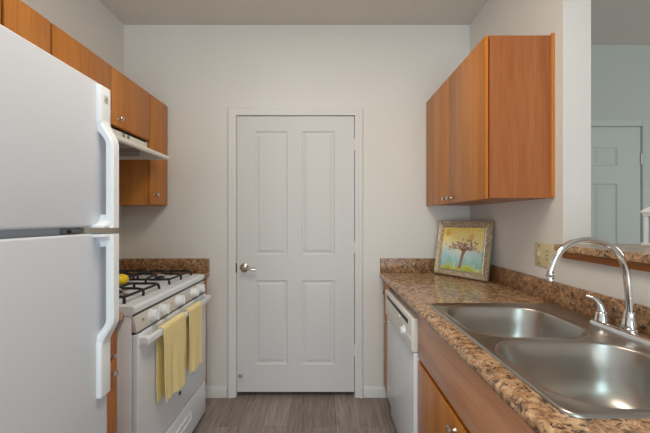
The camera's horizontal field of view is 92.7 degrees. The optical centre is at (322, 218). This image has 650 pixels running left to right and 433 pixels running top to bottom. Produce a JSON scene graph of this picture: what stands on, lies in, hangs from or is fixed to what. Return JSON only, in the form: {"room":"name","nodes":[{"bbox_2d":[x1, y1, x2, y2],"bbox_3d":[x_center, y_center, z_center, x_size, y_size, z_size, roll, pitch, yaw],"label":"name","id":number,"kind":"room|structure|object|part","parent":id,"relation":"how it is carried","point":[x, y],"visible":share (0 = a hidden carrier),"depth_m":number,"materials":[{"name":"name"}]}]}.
{"room":"kitchen","nodes":[
{"label":"kitchen","id":0,"kind":"room"},
{"bbox_2d":[21,0,123,258],"bbox_3d":[-1.532,-0.060,-0.325,0.130,2.740,6.150,0,0,0],"label":"wall","id":1,"kind":"structure","parent":0,"point":[90,23],"depth_m":1.98,"materials":[{"name":"paint"}]},
{"bbox_2d":[0,0,49,53],"bbox_3d":[-1.288,-0.463,1.108,0.357,0.735,0.386,0,0,0],"label":"upper cabinet","id":2,"kind":"object","parent":1,"relation":"attached to","point":[17,16],"visible":0.1,"depth_m":1.19,"materials":[{"name":"brown wood"}]},
{"bbox_2d":[50,23,149,140],"bbox_3d":[-1.288,-0.671,1.673,0.357,0.318,0.740,0,0,0],"label":"upper cabinet","id":3,"kind":"object","parent":1,"relation":"attached to","point":[129,102],"visible":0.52,"depth_m":1.69,"materials":[{"name":"brown wood"}]},
{"bbox_3d":[-1.149,-0.671,1.488,0.018,0.310,0.361,0,0,0],"label":"door","id":4,"kind":"part","parent":3,"relation":"part of","materials":[{"name":"brown wood"}]},
{"bbox_3d":[-1.149,-0.671,1.856,0.018,0.310,0.368,0,0,0],"label":"door","id":5,"kind":"part","parent":3,"relation":"part of","materials":[{"name":"brown wood"}]},
{"bbox_2d":[110,125,168,159],"bbox_3d":[-1.240,-0.449,1.670,0.450,0.121,0.748,0,0,0],"label":"range hood","id":6,"kind":"object","parent":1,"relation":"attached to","point":[131,147],"visible":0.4,"depth_m":1.96,"materials":[{"name":"metal"}]},
{"bbox_2d":[119,94,166,205],"bbox_3d":[-1.288,-0.463,2.164,0.357,0.735,0.238,0,0,0],"label":"upper cabinet","id":7,"kind":"object","parent":1,"relation":"attached to","point":[141,182],"visible":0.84,"depth_m":2.06,"materials":[{"name":"brown wood"}]},
{"bbox_3d":[-1.149,-0.463,2.161,0.018,0.727,0.224,0,0,0],"label":"door","id":8,"kind":"part","parent":7,"relation":"part of","materials":[{"name":"brown wood"}]},
{"bbox_2d":[192,392,396,432],"bbox_3d":[1.500,1.360,-0.325,6.200,0.100,6.150,0,0,0],"label":"floor","id":9,"kind":"structure","parent":0,"point":[248,412],"depth_m":2.08,"materials":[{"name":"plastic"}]},
{"bbox_2d":[0,24,118,432],"bbox_3d":[-0.999,0.461,0.496,0.862,1.658,0.752,0,0,0],"label":"refrigerator","id":10,"kind":"object","parent":9,"relation":"on","point":[59,147],"visible":1,"depth_m":0.69,"materials":[{"name":"metal"}]},
{"bbox_3d":[-0.633,-0.173,0.496,0.057,0.389,0.752,0,0,0],"label":"freezer door","id":11,"kind":"part","parent":10,"relation":"part of","materials":[{"name":"metal"}]},
{"bbox_3d":[-0.633,0.624,0.496,0.057,1.172,0.752,0,0,0],"label":"door","id":12,"kind":"part","parent":10,"relation":"part of","materials":[{"name":"metal"}]},
{"bbox_3d":[-0.602,-0.169,0.841,0.067,0.385,0.055,0,0,0],"label":"handle","id":13,"kind":"part","parent":10,"relation":"part of","materials":[{"name":"white plastic"}]},
{"bbox_3d":[-0.602,0.261,0.841,0.067,0.442,0.055,0,0,0],"label":"handle","id":14,"kind":"part","parent":10,"relation":"part of","materials":[{"name":"white plastic"}]},
{"bbox_2d":[107,326,118,432],"bbox_3d":[-1.143,0.871,1.092,0.647,0.878,0.384,0,0,0],"label":"base cabinet","id":15,"kind":"object","parent":9,"relation":"on","point":[112,394],"visible":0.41,"depth_m":1.25,"materials":[{"name":"brown wood"}]},
{"bbox_3d":[-0.859,0.887,1.092,0.018,0.629,0.376,0,0,0],"label":"door","id":16,"kind":"part","parent":15,"relation":"part of","materials":[{"name":"brown wood"}]},
{"bbox_3d":[-0.859,0.496,1.092,0.018,0.117,0.376,0,0,0],"label":"drawer","id":17,"kind":"part","parent":15,"relation":"part of","materials":[{"name":"brown wood"}]},
{"bbox_3d":[-0.835,0.615,1.235,0.030,0.029,0.029,0,0,0],"label":"knob","id":18,"kind":"part","parent":15,"relation":"part of","materials":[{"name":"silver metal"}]},
{"bbox_2d":[118,313,123,323],"bbox_3d":[-1.146,0.360,1.093,0.642,0.140,0.386,0,0,0],"label":"countertop","id":19,"kind":"structure","parent":15,"relation":"on","point":[121,317],"depth_m":1.27,"materials":[{"name":"stone"}]},
{"bbox_2d":[113,270,211,432],"bbox_3d":[-1.087,0.817,1.670,0.715,0.986,0.760,0,0,0],"label":"gas range","id":20,"kind":"object","parent":9,"relation":"on","point":[147,301],"visible":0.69,"depth_m":1.44,"materials":[{"name":"white metal"}]},
{"bbox_2d":[119,274,128,285],"bbox_3d":[-1.012,0.304,1.550,0.074,0.058,0.074,0,0,-44],"label":"lemon","id":21,"kind":"object","parent":20,"relation":"on","point":[123,279],"visible":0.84,"depth_m":1.53,"materials":[{"name":"yellow food"}]},
{"bbox_3d":[-0.768,0.441,1.415,0.045,0.060,0.060,0,0,0],"label":"knob","id":22,"kind":"part","parent":20,"relation":"part of","materials":[{"name":"white plastic"}]},
{"bbox_2d":[119,274,203,315],"bbox_3d":[-1.115,0.385,1.670,0.660,0.040,0.760,0,0,0],"label":"cooktop","id":23,"kind":"object","parent":20,"relation":"in","point":[141,303],"depth_m":1.57,"materials":[{"name":"white metal"}]},
{"bbox_3d":[-0.768,0.441,1.505,0.044,0.058,0.058,0,0,0],"label":"knob","id":24,"kind":"part","parent":20,"relation":"part of","materials":[{"name":"white plastic"}]},
{"bbox_3d":[-0.796,0.442,1.670,0.012,0.087,0.748,0,0,0],"label":"shadow gap trim","id":25,"kind":"part","parent":20,"relation":"part of","materials":[{"name":"plastic"}]},
{"bbox_3d":[-0.788,0.442,1.670,0.024,0.067,0.754,0,0,0],"label":"control panel","id":26,"kind":"part","parent":20,"relation":"part of","materials":[{"name":"metal"}]},
{"bbox_3d":[-0.785,0.767,1.670,0.026,0.562,0.752,0,0,0],"label":"oven door","id":27,"kind":"part","parent":20,"relation":"part of","materials":[{"name":"white metal"}]},
{"bbox_2d":[156,312,185,402],"bbox_3d":[-0.738,0.674,1.526,0.048,0.365,0.235,0,0,0],"label":"dish towel","id":28,"kind":"object","parent":20,"relation":"hanging from","point":[171,346],"visible":0.99,"depth_m":1.48,"materials":[{"name":"yellow fabric"}]},
{"bbox_3d":[-0.752,0.515,1.670,0.045,0.036,0.736,0,0,0],"label":"handle","id":29,"kind":"part","parent":20,"relation":"part of","materials":[{"name":"white plastic"}]},
{"bbox_3d":[-0.768,0.441,1.675,0.045,0.060,0.060,0,0,0],"label":"knob","id":30,"kind":"part","parent":20,"relation":"part of","materials":[{"name":"white plastic"}]},
{"bbox_3d":[-0.772,1.149,1.670,0.008,0.051,0.300,0,0,0],"label":"drawer pull","id":31,"kind":"part","parent":20,"relation":"part of","materials":[{"name":"white plastic"}]},
{"bbox_3d":[-0.786,1.161,1.670,0.024,0.207,0.752,0,0,0],"label":"storage drawer","id":32,"kind":"part","parent":20,"relation":"part of","materials":[{"name":"white metal"}]},
{"bbox_2d":[183,301,201,373],"bbox_3d":[-0.738,0.673,1.766,0.048,0.363,0.176,0,0,0],"label":"dish towel","id":33,"kind":"object","parent":20,"relation":"hanging from","point":[194,320],"visible":0.89,"depth_m":1.74,"materials":[{"name":"yellow fabric"}]},
{"bbox_3d":[-0.768,0.441,1.860,0.044,0.058,0.058,0,0,0],"label":"knob","id":34,"kind":"part","parent":20,"relation":"part of","materials":[{"name":"white plastic"}]},
{"bbox_3d":[-0.768,0.441,1.955,0.044,0.058,0.058,0,0,0],"label":"knob","id":35,"kind":"part","parent":20,"relation":"part of","materials":[{"name":"white plastic"}]},
{"bbox_2d":[203,279,206,384],"bbox_3d":[-1.143,0.871,2.163,0.647,0.878,0.214,0,0,0],"label":"base cabinet","id":36,"kind":"object","parent":9,"relation":"on","point":[204,280],"visible":0.15,"depth_m":2.26,"materials":[{"name":"brown wood"}]},
{"bbox_2d":[119,258,209,278],"bbox_3d":[-1.151,0.360,2.170,0.632,0.140,0.231,0,0,0],"label":"countertop","id":37,"kind":"structure","parent":36,"relation":"on","point":[196,265],"depth_m":2.26,"materials":[{"name":"stone"}]},
{"bbox_3d":[-0.859,0.496,2.163,0.018,0.117,0.205,0,0,0],"label":"drawer","id":38,"kind":"part","parent":36,"relation":"part of","materials":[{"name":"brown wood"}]},
{"bbox_3d":[-0.859,0.887,2.163,0.018,0.629,0.205,0,0,0],"label":"door","id":39,"kind":"part","parent":36,"relation":"part of","materials":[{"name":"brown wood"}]},
{"bbox_2d":[382,281,391,390],"bbox_3d":[0.746,0.871,2.164,0.666,0.878,0.212,0,0,0],"label":"base cabinet","id":40,"kind":"object","parent":9,"relation":"on","point":[386,286],"visible":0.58,"depth_m":2.20,"materials":[{"name":"brown wood"}]},
{"bbox_3d":[0.450,0.895,2.163,0.014,0.614,0.203,0,0,0],"label":"door","id":41,"kind":"part","parent":40,"relation":"part of","materials":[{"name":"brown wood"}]},
{"bbox_3d":[0.450,0.506,2.163,0.014,0.137,0.203,0,0,0],"label":"drawer","id":42,"kind":"part","parent":40,"relation":"part of","materials":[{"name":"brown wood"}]},
{"bbox_2d":[386,289,420,432],"bbox_3d":[0.721,0.867,1.750,0.658,0.850,0.605,0,0,0],"label":"dishwasher","id":43,"kind":"object","parent":9,"relation":"on","point":[402,320],"visible":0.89,"depth_m":1.65,"materials":[{"name":"white metal"}]},
{"bbox_3d":[0.457,1.237,1.750,0.018,0.110,0.597,0,0,0],"label":"kick plate","id":44,"kind":"part","parent":43,"relation":"part of","materials":[{"name":"white metal"}]},
{"bbox_3d":[0.439,0.544,1.750,0.052,0.160,0.605,0,0,0],"label":"control panel","id":45,"kind":"part","parent":43,"relation":"part of","materials":[{"name":"beige plastic"}]},
{"bbox_2d":[418,315,534,432],"bbox_3d":[0.744,0.871,0.970,0.670,0.878,0.940,0,0,0],"label":"base cabinet","id":46,"kind":"object","parent":9,"relation":"on","point":[452,398],"visible":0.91,"depth_m":1.05,"materials":[{"name":"brown wood"}]},
{"bbox_3d":[0.448,0.931,1.205,0.018,0.542,0.462,0,0,0],"label":"door","id":47,"kind":"part","parent":46,"relation":"part of","materials":[{"name":"brown wood"}]},
{"bbox_3d":[0.424,0.698,1.025,0.030,0.029,0.029,0,0,0],"label":"knob","id":48,"kind":"part","parent":46,"relation":"part of","materials":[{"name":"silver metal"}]},
{"bbox_2d":[379,258,649,432],"bbox_3d":[0.748,0.360,1.242,0.665,0.140,2.085,0,0,0],"label":"countertop","id":49,"kind":"structure","parent":46,"relation":"on","point":[414,280],"depth_m":1.26,"materials":[{"name":"stone"}]},
{"bbox_2d":[433,221,493,281],"bbox_3d":[0.929,0.200,2.077,0.085,0.374,0.385,0,0,-35],"label":"framed picture","id":50,"kind":"object","parent":49,"relation":"on","point":[463,248],"visible":1,"depth_m":2.06,"materials":[{"name":"beige wood"}]},
{"bbox_2d":[440,227,484,272],"bbox_3d":[0.932,0.200,2.079,0.053,0.285,0.297,0,0,-35],"label":"painting","id":51,"kind":"object","parent":50,"relation":"attached to","point":[462,249],"depth_m":2.07},
{"bbox_2d":[430,303,649,418],"bbox_3d":[0.766,0.474,1.012,0.576,0.182,0.813,0,0,0],"label":"sink","id":52,"kind":"object","parent":49,"relation":"in","point":[582,369],"visible":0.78,"depth_m":0.96,"materials":[{"name":"silver metal"}]},
{"bbox_3d":[0.717,0.475,1.189,0.438,0.178,0.374,0,0,0],"label":"bowl","id":53,"kind":"part","parent":52,"relation":"part of","materials":[{"name":"silver metal"}]},
{"bbox_3d":[0.717,0.475,0.804,0.438,0.178,0.368,0,0,0],"label":"bowl","id":54,"kind":"part","parent":52,"relation":"part of","materials":[{"name":"silver metal"}]},
{"bbox_2d":[546,237,649,346],"bbox_3d":[0.886,0.222,1.020,0.302,0.327,0.284,0,0,0],"label":"faucet","id":55,"kind":"object","parent":52,"relation":"on","point":[629,327],"visible":1,"depth_m":1.01,"materials":[{"name":"silver metal"}]},
{"bbox_3d":[0.879,0.188,1.020,0.283,0.258,0.022,0,0,0],"label":"spout","id":56,"kind":"part","parent":55,"relation":"part of","materials":[{"name":"silver metal"}]},
{"bbox_3d":[1.007,0.324,1.129,0.054,0.086,0.062,0,0,0],"label":"handle","id":57,"kind":"part","parent":55,"relation":"part of","materials":[{"name":"silver metal"}]},
{"bbox_3d":[1.010,0.377,1.020,0.054,0.019,0.284,0,0,0],"label":"deck plate","id":58,"kind":"part","parent":55,"relation":"part of","materials":[{"name":"silver metal"}]},
{"bbox_3d":[1.010,0.336,1.020,0.048,0.062,0.048,0,0,0],"label":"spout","id":59,"kind":"part","parent":55,"relation":"part of","materials":[{"name":"silver metal"}]},
{"bbox_2d":[124,25,469,396],"bbox_3d":[-0.131,-0.060,2.340,2.673,2.740,0.110,0,0,0],"label":"wall","id":60,"kind":"structure","parent":0,"point":[198,72],"depth_m":2.29,"materials":[{"name":"paint"}]},
{"bbox_2d":[206,386,226,397],"bbox_3d":[-0.783,1.272,2.278,0.154,0.076,0.014,0,0,0],"label":"baseboard","id":61,"kind":"structure","parent":60,"relation":"attached to","point":[211,391],"depth_m":2.27,"materials":[{"name":"paint"}]},
{"bbox_2d":[227,107,362,397],"bbox_3d":[-0.203,0.243,2.329,1.000,2.133,0.131,0,0,0],"label":"door frame","id":62,"kind":"structure","parent":60,"relation":"attached to","point":[232,112],"depth_m":2.27,"materials":[{"name":"paint"}]},
{"bbox_2d":[236,116,354,391],"bbox_3d":[-0.203,0.259,2.275,0.883,2.033,0.094,0,0,0],"label":"door","id":63,"kind":"structure","parent":60,"relation":"in","point":[296,243],"depth_m":2.29,"materials":[{"name":"paint"}]},
{"bbox_3d":[-0.546,0.359,2.258,0.134,0.066,0.058,0,0,0],"label":"handle","id":64,"kind":"part","parent":63,"relation":"part of","materials":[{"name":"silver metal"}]},
{"bbox_2d":[363,386,387,397],"bbox_3d":[0.399,1.272,2.278,0.203,0.076,0.014,0,0,0],"label":"baseboard","id":65,"kind":"structure","parent":60,"relation":"attached to","point":[368,391],"depth_m":2.27,"materials":[{"name":"paint"}]},
{"bbox_2d":[99,0,649,44],"bbox_3d":[1.500,-1.480,-0.325,6.200,0.100,6.150,0,0,0],"label":"ceiling","id":66,"kind":"structure","parent":0,"point":[613,22],"depth_m":2.17,"materials":[{"name":"paint"}]},
{"bbox_2d":[470,0,649,306],"bbox_3d":[1.143,-0.060,0.843,0.126,2.740,2.885,0,0,0],"label":"wall","id":67,"kind":"structure","parent":0,"point":[564,217],"depth_m":1.40,"materials":[{"name":"paint"}]},
{"bbox_2d":[426,33,554,205],"bbox_3d":[0.904,-0.480,1.863,0.350,0.771,0.840,0,0,0],"label":"upper cabinet","id":68,"kind":"object","parent":67,"relation":"attached to","point":[490,125],"visible":1,"depth_m":1.45,"materials":[{"name":"brown wood"}]},
{"bbox_3d":[0.766,-0.476,2.075,0.014,0.763,0.409,0,0,0],"label":"door","id":69,"kind":"part","parent":68,"relation":"part of","materials":[{"name":"brown wood"}]},
{"bbox_3d":[0.766,-0.476,1.657,0.014,0.763,0.417,0,0,0],"label":"door","id":70,"kind":"part","parent":68,"relation":"part of","materials":[{"name":"brown wood"}]},
{"bbox_3d":[1.071,-0.483,1.448,0.015,0.765,0.009,0,0,0],"label":"scribe moulding","id":71,"kind":"part","parent":68,"relation":"part of","materials":[{"name":"brown wood"}]},
{"bbox_2d":[380,258,649,335],"bbox_3d":[0.750,0.340,1.242,0.661,0.100,2.085,0,0,0],"label":"backsplash","id":72,"kind":"structure","parent":67,"relation":"attached to","point":[567,296],"depth_m":1.45,"materials":[{"name":"stone"}]},
{"bbox_2d":[535,242,552,267],"bbox_3d":[1.072,0.175,1.512,0.016,0.116,0.120,0,0,0],"label":"outlet plate","id":73,"kind":"object","parent":67,"relation":"attached to","point":[543,251],"visible":0.98,"depth_m":1.51,"materials":[{"name":"beige plastic"}]},
{"bbox_2d":[544,248,549,262],"bbox_3d":[1.073,0.175,1.485,0.002,0.072,0.032,0,0,0],"label":"receptacle","id":74,"kind":"object","parent":73,"relation":"attached to","point":[546,250],"depth_m":1.48,"materials":[{"name":"plastic"}]},
{"bbox_2d":[554,244,649,271],"bbox_3d":[1.268,0.143,0.407,0.464,0.060,2.015,0,0,0],"label":"bar ledge","id":75,"kind":"object","parent":67,"relation":"on","point":[637,256],"visible":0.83,"depth_m":1.17,"materials":[{"name":"stone"}]},
{"bbox_3d":[1.070,0.158,0.388,0.020,0.030,1.975,0,0,0],"label":"wood trim","id":76,"kind":"part","parent":75,"relation":"part of","materials":[{"name":"brown wood"}]},
{"bbox_2d":[640,207,649,245],"bbox_3d":[1.412,-0.017,1.245,0.136,0.259,0.136,0,0,0],"label":"lantern","id":77,"kind":"object","parent":75,"relation":"on","point":[646,212],"visible":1,"depth_m":1.29,"materials":[{"name":"white plastic"}]},
{"bbox_2d":[591,45,649,243],"bbox_3d":[1.567,-0.060,2.600,6.067,2.740,0.100,0,0,0],"label":"wall","id":78,"kind":"structure","parent":0,"point":[620,74],"depth_m":2.55,"materials":[{"name":"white paint"}]},
{"bbox_2d":[591,128,641,243],"bbox_3d":[2.200,0.277,2.538,0.819,2.043,0.020,0,0,0],"label":"door","id":79,"kind":"structure","parent":78,"relation":"in","point":[616,158],"depth_m":2.54,"materials":[{"name":"green paint"}]},
{"bbox_2d":[591,119,649,241],"bbox_3d":[2.193,0.245,2.541,0.957,2.130,0.018,0,0,0],"label":"door frame","id":80,"kind":"structure","parent":78,"relation":"attached to","point":[644,123],"depth_m":2.53,"materials":[{"name":"green paint"}]}
]}

